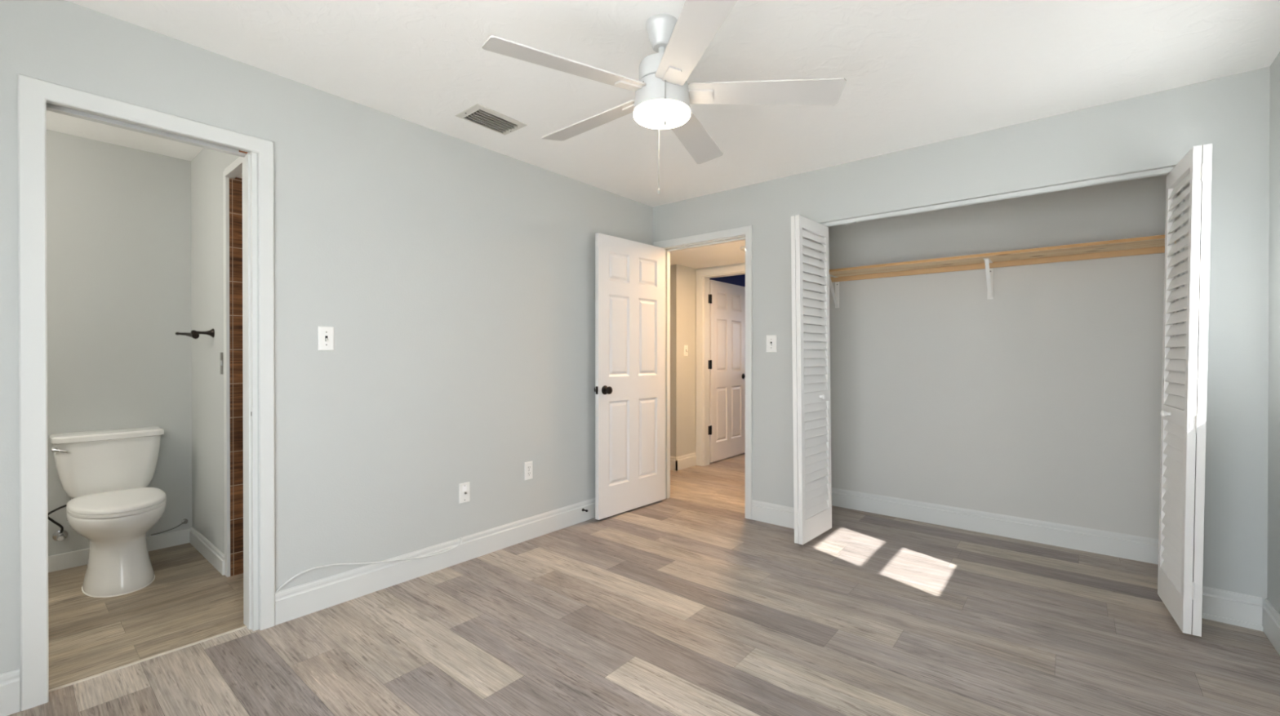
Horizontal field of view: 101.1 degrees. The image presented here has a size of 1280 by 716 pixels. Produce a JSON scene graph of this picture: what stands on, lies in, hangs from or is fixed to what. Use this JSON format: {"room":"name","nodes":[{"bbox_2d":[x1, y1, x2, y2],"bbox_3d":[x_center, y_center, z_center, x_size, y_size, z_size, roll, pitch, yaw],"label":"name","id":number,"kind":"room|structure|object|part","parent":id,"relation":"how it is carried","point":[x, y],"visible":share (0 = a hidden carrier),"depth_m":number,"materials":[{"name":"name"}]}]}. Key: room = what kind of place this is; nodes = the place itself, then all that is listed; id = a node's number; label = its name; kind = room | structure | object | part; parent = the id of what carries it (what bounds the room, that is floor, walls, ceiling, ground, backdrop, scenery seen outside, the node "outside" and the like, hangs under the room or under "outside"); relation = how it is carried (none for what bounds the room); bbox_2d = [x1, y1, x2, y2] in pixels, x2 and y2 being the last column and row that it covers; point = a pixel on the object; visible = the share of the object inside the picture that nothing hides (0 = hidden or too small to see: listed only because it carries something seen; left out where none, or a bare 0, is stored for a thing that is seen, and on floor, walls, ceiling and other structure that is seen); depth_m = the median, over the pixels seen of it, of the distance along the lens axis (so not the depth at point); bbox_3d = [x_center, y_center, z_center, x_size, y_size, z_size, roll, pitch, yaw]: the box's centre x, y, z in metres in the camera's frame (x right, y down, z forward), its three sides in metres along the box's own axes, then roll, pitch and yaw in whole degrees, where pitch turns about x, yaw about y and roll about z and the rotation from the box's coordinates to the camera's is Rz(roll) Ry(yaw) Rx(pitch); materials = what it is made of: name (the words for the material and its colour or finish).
{"room":"empty bedroom","nodes":[
{"label":"empty bedroom","id":0,"kind":"room"},
{"bbox_2d":[46,129,192,555],"bbox_3d":[-3.553,-0.040,2.624,0.100,2.440,2.225,0,0,40],"label":"wall","id":1,"kind":"structure","parent":0,"point":[119,283],"depth_m":3.12,"materials":[{"name":"grey paint"}]},
{"bbox_2d":[48,497,73,541],"bbox_3d":[-3.195,0.897,2.903,0.100,0.244,0.106,0,0,40],"label":"supply valve","id":2,"kind":"object","parent":1,"relation":"attached to","point":[59,535],"visible":0.83,"depth_m":2.90,"materials":[{"name":"silver metal"}]},
{"bbox_3d":[-3.181,0.989,2.895,0.023,0.034,0.033,0,0,40],"label":"valve handle","id":3,"kind":"part","parent":2,"relation":"part of","materials":[{"name":"silver metal"}]},
{"bbox_2d":[48,528,191,572],"bbox_3d":[-3.525,1.137,2.573,0.012,0.088,2.074,0,0,40],"label":"baseboard","id":4,"kind":"structure","parent":1,"relation":"attached to","point":[59,562],"depth_m":3.01,"materials":[{"name":"white paint"}]},
{"bbox_2d":[151,518,187,535],"bbox_3d":[-2.927,1.053,3.283,0.032,0.062,0.176,0,0,40],"label":"pipe stub","id":5,"kind":"object","parent":1,"relation":"attached to","point":[184,521],"visible":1,"depth_m":3.33,"materials":[{"name":"silver metal"}]},
{"bbox_2d":[191,147,239,554],"bbox_3d":[-2.259,-0.041,2.928,1.508,2.440,0.090,0,0,40],"label":"wall","id":6,"kind":"structure","parent":0,"point":[207,167],"depth_m":3.10,"materials":[{"name":"grey paint"}]},
{"bbox_2d":[175,328,214,338],"bbox_3d":[-2.537,-0.138,2.985,0.220,0.062,0.093,0,0,-9],"label":"towel hook","id":7,"kind":"object","parent":6,"relation":"attached to","point":[194,334],"visible":1,"depth_m":2.98,"materials":[{"name":"brown metal"}]},
{"bbox_3d":[-2.573,-0.128,2.980,0.166,0.040,0.036,0,0,15],"label":"swing arm","id":8,"kind":"part","parent":7,"relation":"part of","materials":[{"name":"brown metal"}]},
{"bbox_3d":[-2.481,-0.143,2.986,0.052,0.052,0.101,0,0,40],"label":"hook post","id":9,"kind":"part","parent":7,"relation":"part of","materials":[{"name":"brown metal"}]},
{"bbox_2d":[189,526,224,575],"bbox_3d":[-2.562,1.128,3.114,0.786,0.101,0.015,0,0,40],"label":"baseboard","id":10,"kind":"structure","parent":6,"relation":"attached to","point":[208,550],"depth_m":3.07,"materials":[{"name":"white paint"}]},
{"bbox_2d":[220,352,222,373],"bbox_3d":[-2.310,0.029,2.908,0.048,0.120,0.004,0,0,40],"label":"strike plate","id":11,"kind":"object","parent":6,"relation":"attached to","point":[221,353],"visible":1,"depth_m":2.90,"materials":[{"name":"silver metal"}]},
{"bbox_2d":[222,152,248,577],"bbox_3d":[-1.977,0.085,2.648,0.716,2.190,0.042,0,0,40],"label":"trim","id":12,"kind":"structure","parent":6,"relation":"attached to","point":[234,169],"depth_m":2.84,"materials":[{"name":"white paint"}]},
{"bbox_2d":[229,177,243,576],"bbox_3d":[-1.945,0.098,3.247,0.106,2.160,0.967,0,0,40],"label":"wall","id":13,"kind":"structure","parent":0,"point":[236,184],"depth_m":2.86,"materials":[{"name":"brown tile"}]},
{"bbox_2d":[0,0,653,690],"bbox_3d":[-1.275,-0.041,2.846,0.115,2.440,4.207,0,0,40],"label":"wall","id":14,"kind":"structure","parent":0,"point":[453,277],"depth_m":2.69,"materials":[{"name":"grey paint"}]},
{"bbox_2d":[0,667,20,715],"bbox_3d":[-2.291,1.115,1.517,0.015,0.140,0.656,0,0,40],"label":"baseboard","id":15,"kind":"structure","parent":14,"relation":"attached to","point":[10,692],"depth_m":1.75,"materials":[{"name":"white paint"}]},
{"bbox_2d":[17,73,275,711],"bbox_3d":[-1.849,0.116,2.046,0.018,2.133,0.729,0,0,40],"label":"trim","id":16,"kind":"structure","parent":14,"relation":"attached to","point":[33,94],"depth_m":1.80,"materials":[{"name":"white paint"}]},
{"bbox_2d":[48,625,247,692],"bbox_3d":[-1.918,1.206,2.087,0.015,0.054,0.670,0,0,40],"label":"trim","id":17,"kind":"structure","parent":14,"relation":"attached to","point":[246,626],"depth_m":2.06,"materials":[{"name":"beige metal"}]},
{"bbox_2d":[45,101,257,631],"bbox_3d":[-1.903,0.124,2.085,0.115,2.116,0.622,0,0,40],"label":"trim","id":18,"kind":"structure","parent":14,"relation":"attached to","point":[250,427],"depth_m":2.29,"materials":[{"name":"white paint"}]},
{"bbox_2d":[250,407,252,420],"bbox_3d":[-1.683,0.242,2.283,0.020,0.056,0.002,0,0,40],"label":"strike plate","id":19,"kind":"object","parent":14,"relation":"attached to","point":[251,407],"visible":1,"depth_m":2.28,"materials":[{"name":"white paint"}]},
{"bbox_2d":[318,326,333,350],"bbox_3d":[-1.478,-0.092,2.489,0.025,0.114,0.068,0,0,40],"label":"light switch","id":20,"kind":"object","parent":14,"relation":"attached to","point":[326,334],"visible":1,"depth_m":2.49,"materials":[{"name":"white plastic"}]},
{"bbox_2d":[275,497,595,625],"bbox_3d":[-0.752,1.107,3.382,0.015,0.140,2.719,0,0,40],"label":"baseboard","id":21,"kind":"structure","parent":14,"relation":"attached to","point":[296,602],"depth_m":2.82,"materials":[{"name":"white paint"}]},
{"bbox_2d":[275,537,462,592],"bbox_3d":[-1.320,1.031,2.686,0.023,0.119,0.918,0,0,40],"label":"cable","id":22,"kind":"object","parent":21,"relation":"on","point":[380,562],"visible":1,"depth_m":2.61,"materials":[{"name":"white plastic"}]},
{"bbox_2d":[458,481,470,503],"bbox_3d":[-1.016,0.783,3.060,0.014,0.115,0.069,0,0,40],"label":"cable plate","id":23,"kind":"object","parent":14,"relation":"attached to","point":[464,488],"visible":1,"depth_m":3.06,"materials":[{"name":"white plastic"}]},
{"bbox_2d":[524,461,532,479],"bbox_3d":[-0.722,0.732,3.422,0.008,0.114,0.064,0,0,40],"label":"wall outlet","id":24,"kind":"object","parent":14,"relation":"attached to","point":[527,465],"visible":1,"depth_m":3.42,"materials":[{"name":"white plastic"}]},
{"bbox_2d":[8,453,1279,715],"bbox_3d":[0.720,1.205,3.819,5.156,0.060,9.400,0,0,40],"label":"floor","id":25,"kind":"structure","parent":0,"point":[684,603],"depth_m":2.24,"materials":[{"name":"beige laminate"}]},
{"bbox_2d":[48,426,166,597],"bbox_3d":[-2.820,0.800,2.838,0.749,0.759,0.452,0,0,40],"label":"toilet","id":26,"kind":"object","parent":25,"relation":"on","point":[107,474],"visible":1,"depth_m":2.78,"materials":[{"name":"white ceramic"}]},
{"bbox_3d":[-3.092,0.491,2.808,0.075,0.027,0.032,0,0,-21],"label":"flush lever","id":27,"kind":"part","parent":26,"relation":"part of","materials":[{"name":"silver metal"}]},
{"bbox_3d":[-3.025,0.438,3.007,0.216,0.036,0.452,0,0,40],"label":"tank lid","id":28,"kind":"part","parent":26,"relation":"part of","materials":[{"name":"white ceramic"}]},
{"bbox_3d":[-3.028,0.616,3.010,0.197,0.318,0.432,0,0,40],"label":"tank","id":29,"kind":"part","parent":26,"relation":"part of","materials":[{"name":"white ceramic"}]},
{"bbox_3d":[-2.733,0.748,2.767,0.522,0.024,0.368,0,0,40],"label":"seat lid","id":30,"kind":"part","parent":26,"relation":"part of","materials":[{"name":"white plastic"}]},
{"bbox_3d":[-2.744,0.978,2.777,0.547,0.396,0.372,0,0,40],"label":"bowl","id":31,"kind":"part","parent":26,"relation":"part of","materials":[{"name":"white ceramic"}]},
{"bbox_3d":[-2.729,0.770,2.763,0.513,0.019,0.368,0,0,40],"label":"seat","id":32,"kind":"part","parent":26,"relation":"part of","materials":[{"name":"white plastic"}]},
{"bbox_2d":[45,0,1279,207],"bbox_3d":[-0.513,-1.286,2.275,5.226,0.065,5.765,0,0,40],"label":"ceiling","id":33,"kind":"structure","parent":0,"point":[917,73],"depth_m":2.25,"materials":[{"name":"white paint"}]},
{"bbox_2d":[454,103,527,135],"bbox_3d":[-0.784,-1.251,2.793,0.204,0.019,0.311,0,0,40],"label":"ceiling vent","id":34,"kind":"object","parent":33,"relation":"in","point":[478,114],"visible":1,"depth_m":2.77,"materials":[{"name":"white metal"}]},
{"bbox_2d":[481,0,846,194],"bbox_3d":[0.055,-0.954,2.017,1.234,0.607,1.282,0,0,40],"label":"ceiling fan","id":35,"kind":"object","parent":33,"relation":"hanging from","point":[664,96],"visible":1,"depth_m":1.91,"materials":[{"name":"white metal"}]},
{"bbox_3d":[-0.243,-0.994,1.797,0.558,0.034,0.132,0,0,-30],"label":"fan blade","id":36,"kind":"part","parent":35,"relation":"part of","materials":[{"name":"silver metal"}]},
{"bbox_3d":[-0.194,-1.003,2.243,0.562,0.039,0.140,0,0,40],"label":"fan blade","id":37,"kind":"part","parent":35,"relation":"part of","materials":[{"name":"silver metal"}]},
{"bbox_3d":[0.075,-0.813,2.094,0.007,0.325,0.007,0,0,-35],"label":"pull chain","id":38,"kind":"part","parent":35,"relation":"part of","materials":[{"name":"silver metal"}]},
{"bbox_2d":[633,99,690,128],"bbox_3d":[0.083,-0.908,1.987,0.214,0.030,0.214,0,0,40],"label":"diffuser","id":39,"kind":"object","parent":35,"relation":"attached to","point":[651,113],"depth_m":1.94,"materials":[{"name":"white glass"}]},
{"bbox_3d":[0.163,-0.994,1.618,0.132,0.034,0.558,0,0,-12],"label":"fan blade","id":40,"kind":"part","parent":35,"relation":"part of","materials":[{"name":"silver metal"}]},
{"bbox_3d":[0.237,-0.982,2.330,0.132,0.050,0.558,0,0,23],"label":"fan blade","id":41,"kind":"part","parent":35,"relation":"part of","materials":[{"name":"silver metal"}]},
{"bbox_3d":[0.458,-0.979,1.946,0.558,0.052,0.132,0,0,5],"label":"fan blade","id":42,"kind":"part","parent":35,"relation":"part of","materials":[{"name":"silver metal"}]},
{"bbox_2d":[670,264,696,457],"bbox_3d":[0.064,0.096,6.041,1.210,2.140,0.480,0,0,40],"label":"wall","id":43,"kind":"structure","parent":0,"point":[682,278],"depth_m":5.55,"materials":[{"name":"grey paint"}]},
{"bbox_2d":[670,456,677,471],"bbox_3d":[-0.068,1.097,5.833,1.175,0.140,0.015,0,0,40],"label":"baseboard","id":44,"kind":"structure","parent":43,"relation":"attached to","point":[673,459],"depth_m":5.48,"materials":[{"name":"white paint"}]},
{"bbox_2d":[675,452,696,471],"bbox_3d":[0.491,1.098,5.599,0.015,0.140,0.365,0,0,40],"label":"baseboard","id":45,"kind":"structure","parent":43,"relation":"attached to","point":[685,461],"depth_m":5.59,"materials":[{"name":"white paint"}]},
{"bbox_2d":[684,345,688,355],"bbox_3d":[0.496,-0.077,5.593,0.025,0.116,0.070,0,0,40],"label":"light switch","id":46,"kind":"object","parent":43,"relation":"attached to","point":[686,347],"visible":1,"depth_m":5.60,"materials":[{"name":"white plastic"}]},
{"bbox_2d":[670,240,745,268],"bbox_3d":[0.312,-1.000,5.260,2.780,0.060,1.363,0,0,40],"label":"ceiling","id":47,"kind":"structure","parent":0,"point":[730,253],"depth_m":5.01,"materials":[{"name":"white paint"}]},
{"bbox_2d":[740,245,745,251],"bbox_3d":[0.995,-0.959,4.614,0.230,0.017,0.230,0,0,40],"label":"recessed light","id":48,"kind":"object","parent":47,"relation":"in","point":[742,248],"visible":0.26,"depth_m":4.59,"materials":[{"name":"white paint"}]},
{"bbox_2d":[696,262,745,270],"bbox_3d":[1.254,0.099,5.299,1.570,2.140,0.110,0,0,40],"label":"wall","id":49,"kind":"structure","parent":0,"point":[741,264],"depth_m":5.55,"materials":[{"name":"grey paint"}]},
{"bbox_2d":[695,264,745,466],"bbox_3d":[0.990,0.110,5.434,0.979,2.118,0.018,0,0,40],"label":"trim","id":50,"kind":"structure","parent":49,"relation":"attached to","point":[700,273],"depth_m":5.70,"materials":[{"name":"white paint"}]},
{"bbox_2d":[708,280,745,462],"bbox_3d":[1.004,0.145,6.091,0.152,2.012,0.857,0,0,40],"label":"door","id":51,"kind":"structure","parent":49,"relation":"in","point":[726,362],"depth_m":6.06,"materials":[{"name":"white paint"}]},
{"bbox_2d":[710,274,745,286],"bbox_3d":[1.519,-0.058,7.135,0.100,2.440,3.060,0,0,40],"label":"wall","id":52,"kind":"structure","parent":0,"point":[740,280],"depth_m":6.66,"materials":[{"name":"blue paint"}]},
{"bbox_2d":[653,66,1270,605],"bbox_3d":[1.444,-0.043,3.388,3.618,2.440,0.090,0,0,40],"label":"wall","id":53,"kind":"structure","parent":0,"point":[1155,131],"depth_m":2.57,"materials":[{"name":"grey paint"}]},
{"bbox_2d":[594,232,665,519],"bbox_3d":[-0.056,0.131,4.061,0.150,2.056,0.766,0,0,42],"label":"door","id":54,"kind":"structure","parent":53,"relation":"in","point":[629,389],"depth_m":4.01,"materials":[{"name":"white paint"}]},
{"bbox_3d":[-0.312,0.233,3.781,0.024,0.056,0.009,0,0,42],"label":"latch plate","id":55,"kind":"part","parent":54,"relation":"part of","materials":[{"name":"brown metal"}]},
{"bbox_3d":[-0.233,0.233,3.800,0.058,0.066,0.066,0,0,42],"label":"knob","id":56,"kind":"part","parent":54,"relation":"part of","materials":[{"name":"brown metal"}]},
{"bbox_2d":[653,225,752,519],"bbox_3d":[0.465,0.104,4.126,0.910,2.140,0.018,0,0,40],"label":"trim","id":57,"kind":"structure","parent":53,"relation":"attached to","point":[747,231],"depth_m":3.85,"materials":[{"name":"white paint"}]},
{"bbox_2d":[665,235,745,498],"bbox_3d":[0.511,0.132,4.158,0.787,2.085,0.090,0,0,40],"label":"trim","id":58,"kind":"structure","parent":53,"relation":"attached to","point":[668,250],"depth_m":4.39,"materials":[{"name":"white paint"}]},
{"bbox_2d":[766,334,777,351],"bbox_3d":[0.928,-0.102,3.739,0.080,0.122,0.025,0,0,40],"label":"light switch","id":59,"kind":"object","parent":53,"relation":"attached to","point":[771,340],"visible":1,"depth_m":3.74,"materials":[{"name":"white plastic"}]},
{"bbox_2d":[751,499,794,528],"bbox_3d":[0.998,1.106,3.693,0.466,0.140,0.015,0,0,40],"label":"baseboard","id":60,"kind":"structure","parent":53,"relation":"attached to","point":[776,514],"depth_m":3.73,"materials":[{"name":"white paint"}]},
{"bbox_2d":[821,166,1174,226],"bbox_3d":[1.879,-0.890,3.027,1.714,0.026,0.034,0,0,40],"label":"closet track","id":61,"kind":"object","parent":53,"relation":"attached to","point":[1163,171],"visible":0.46,"depth_m":2.88,"materials":[{"name":"white metal"}]},
{"bbox_2d":[791,214,831,544],"bbox_3d":[1.121,0.132,3.414,0.115,2.031,0.445,0,0,40],"label":"bifold door","id":62,"kind":"structure","parent":61,"relation":"hanging from","point":[811,329],"depth_m":3.37,"materials":[{"name":"white paint"}]},
{"bbox_3d":[1.186,0.254,3.427,0.034,0.032,0.032,0,0,40],"label":"pull knob","id":63,"kind":"part","parent":62,"relation":"part of","materials":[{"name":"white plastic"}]},
{"bbox_2d":[1157,143,1212,636],"bbox_3d":[2.424,0.137,2.366,0.108,2.031,0.446,0,0,36],"label":"bifold door","id":64,"kind":"structure","parent":61,"relation":"hanging from","point":[1183,413],"depth_m":2.23,"materials":[{"name":"white paint"}]},
{"bbox_3d":[2.425,0.258,2.432,0.034,0.032,0.032,0,0,40],"label":"pull knob","id":65,"kind":"part","parent":64,"relation":"part of","materials":[{"name":"white plastic"}]},
{"bbox_2d":[1177,187,1182,347],"bbox_3d":[2.542,0.140,2.482,0.008,2.082,0.094,0,0,40],"label":"louvers","id":66,"kind":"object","parent":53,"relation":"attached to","point":[1181,189],"depth_m":2.45,"materials":[{"name":"white paint"}]},
{"bbox_2d":[1201,586,1263,631],"bbox_3d":[2.606,1.111,2.362,0.249,0.140,0.021,0,0,40],"label":"baseboard","id":67,"kind":"structure","parent":53,"relation":"attached to","point":[1246,611],"depth_m":2.34,"materials":[{"name":"white paint"}]},
{"bbox_2d":[828,173,1177,539],"bbox_3d":[2.347,-0.044,3.593,2.486,2.440,0.100,0,0,40],"label":"wall","id":68,"kind":"structure","parent":0,"point":[1040,399],"depth_m":3.46,"materials":[{"name":"grey paint"}]},
{"bbox_2d":[829,274,839,307],"bbox_3d":[1.488,-0.516,4.082,0.032,0.240,0.234,0,0,40],"label":"shelf bracket","id":69,"kind":"object","parent":68,"relation":"attached to","point":[835,295],"visible":0.85,"depth_m":4.16,"materials":[{"name":"white metal"}]},
{"bbox_3d":[1.562,-0.499,4.172,0.032,0.205,0.002,0,0,40],"label":"wall plate","id":70,"kind":"part","parent":69,"relation":"part of","materials":[{"name":"white plastic"}]},
{"bbox_2d":[829,234,1176,282],"bbox_3d":[2.209,-0.626,3.438,2.263,0.053,0.310,0,0,40],"label":"closet shelf","id":71,"kind":"object","parent":69,"relation":"on","point":[1150,244],"visible":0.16,"depth_m":3.33,"materials":[{"name":"brown wood"}]},
{"bbox_2d":[983,257,993,298],"bbox_3d":[2.271,-0.514,3.436,0.032,0.240,0.234,0,0,40],"label":"shelf bracket","id":72,"kind":"object","parent":68,"relation":"attached to","point":[989,272],"visible":1,"depth_m":3.48,"materials":[{"name":"white metal"}]},
{"bbox_3d":[2.345,-0.497,3.526,0.032,0.205,0.002,0,0,40],"label":"wall plate","id":73,"kind":"part","parent":72,"relation":"part of","materials":[{"name":"white plastic"}]},
{"bbox_2d":[831,487,1158,564],"bbox_3d":[2.302,1.107,3.560,2.266,0.140,0.015,0,0,40],"label":"baseboard","id":74,"kind":"structure","parent":68,"relation":"attached to","point":[1131,547],"depth_m":3.46,"materials":[{"name":"white paint"}]},
{"bbox_2d":[1267,52,1279,613],"bbox_3d":[1.425,-0.032,0.618,0.120,2.440,4.207,0,0,40],"label":"wall","id":75,"kind":"structure","parent":0,"point":[1273,437],"depth_m":2.21,"materials":[{"name":"grey paint"}]},
{"bbox_2d":[1262,598,1279,655],"bbox_3d":[1.405,1.118,0.703,0.015,0.140,4.106,0,0,40],"label":"baseboard","id":76,"kind":"structure","parent":75,"relation":"attached to","point":[1271,616],"depth_m":2.18,"materials":[{"name":"white paint"}]}
]}

